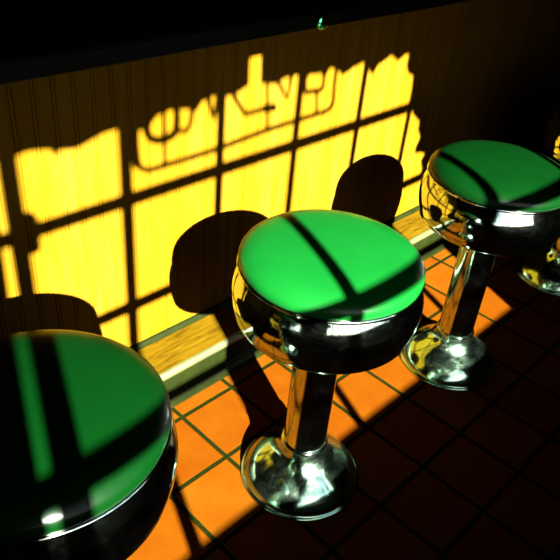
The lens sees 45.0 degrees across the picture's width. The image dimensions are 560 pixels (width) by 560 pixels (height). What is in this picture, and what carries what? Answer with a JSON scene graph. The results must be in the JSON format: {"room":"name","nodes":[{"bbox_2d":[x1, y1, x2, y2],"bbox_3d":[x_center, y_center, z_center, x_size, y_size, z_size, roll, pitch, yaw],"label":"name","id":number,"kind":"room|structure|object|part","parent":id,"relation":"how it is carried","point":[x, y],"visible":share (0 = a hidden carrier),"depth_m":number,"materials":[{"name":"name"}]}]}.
{"room":"cafe","nodes":[
{"label":"cafe","id":0,"kind":"room"},
{"bbox_2d":[126,244,559,559],"bbox_3d":[-0.275,0.149,2.504,4.470,0.100,8.000,32,42,33],"label":"floor","id":1,"kind":"structure","parent":0,"point":[444,474],"depth_m":1.97,"materials":[{"name":"tile"}]},
{"bbox_2d":[0,330,178,559],"bbox_3d":[-0.407,0.486,1.231,0.439,0.752,0.439,-1,35,-11],"label":"bar stool","id":2,"kind":"object","parent":1,"relation":"on","point":[89,448],"visible":1,"depth_m":0.98,"materials":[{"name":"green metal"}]},
{"bbox_2d":[0,0,559,407],"bbox_3d":[-0.282,-0.366,2.220,0.792,1.066,7.580,32,42,33],"label":"counter","id":3,"kind":"object","parent":1,"relation":"on","point":[131,192],"depth_m":2.06,"materials":[{"name":"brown wood"}]},
{"bbox_2d":[0,0,472,84],"bbox_3d":[-0.242,-0.828,1.914,0.890,0.044,7.580,32,42,33],"label":"countertop","id":4,"kind":"structure","parent":3,"relation":"on","point":[39,38],"depth_m":1.49,"materials":[{"name":"black laminate"}]},
{"bbox_3d":[0.107,-0.656,1.713,0.022,0.040,0.040,32,42,33],"label":"knob","id":5,"kind":"part","parent":4,"relation":"part of","materials":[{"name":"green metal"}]},
{"bbox_3d":[-0.161,0.065,2.327,0.021,0.016,7.580,32,42,33],"label":"shoe moulding","id":6,"kind":"part","parent":3,"relation":"part of","materials":[{"name":"brown wood"}]},
{"bbox_2d":[231,209,425,520],"bbox_3d":[0.087,0.227,1.686,0.439,0.752,0.439,11,35,8],"label":"bar stool","id":7,"kind":"object","parent":1,"relation":"on","point":[324,294],"visible":1,"depth_m":1.44,"materials":[{"name":"silver metal"}]},
{"bbox_3d":[0.079,0.304,1.739,0.114,0.556,0.114,17,36,15],"label":"post","id":8,"kind":"part","parent":7,"relation":"part of","materials":[{"name":"silver metal"}]},
{"bbox_2d":[238,209,425,320],"bbox_3d":[0.116,-0.056,1.493,0.417,0.064,0.417,17,36,15],"label":"cushion","id":9,"kind":"object","parent":7,"relation":"on","point":[307,264],"depth_m":1.41,"materials":[{"name":"green leather"}]},
{"bbox_2d":[400,140,559,390],"bbox_3d":[0.615,-0.037,2.152,0.439,0.752,0.439,9,34,5],"label":"bar stool","id":10,"kind":"object","parent":1,"relation":"on","point":[489,199],"visible":0.98,"depth_m":1.92,"materials":[{"name":"silver metal"}]},
{"bbox_3d":[0.607,0.040,2.205,0.114,0.556,0.114,32,42,33],"label":"post","id":11,"kind":"part","parent":10,"relation":"part of","materials":[{"name":"silver metal"}]},
{"bbox_2d":[429,140,559,211],"bbox_3d":[0.644,-0.320,1.959,0.417,0.064,0.417,32,42,33],"label":"cushion","id":12,"kind":"object","parent":10,"relation":"on","point":[477,175],"depth_m":1.87,"materials":[{"name":"green leather"}]},
{"bbox_2d":[515,99,559,296],"bbox_3d":[1.203,-0.331,2.672,0.439,0.752,0.439,9,34,5],"label":"bar stool","id":13,"kind":"object","parent":1,"relation":"on","point":[541,271],"visible":0.8,"depth_m":2.77,"materials":[{"name":"silver metal"}]},
{"bbox_3d":[1.195,-0.253,2.725,0.114,0.556,0.114,32,42,33],"label":"post","id":14,"kind":"part","parent":13,"relation":"part of","materials":[{"name":"silver metal"}]},
{"bbox_2d":[555,99,559,114],"bbox_3d":[1.232,-0.614,2.479,0.417,0.064,0.417,32,42,33],"label":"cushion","id":15,"kind":"object","parent":13,"relation":"on","point":[557,108],"depth_m":2.50,"materials":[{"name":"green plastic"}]}
]}

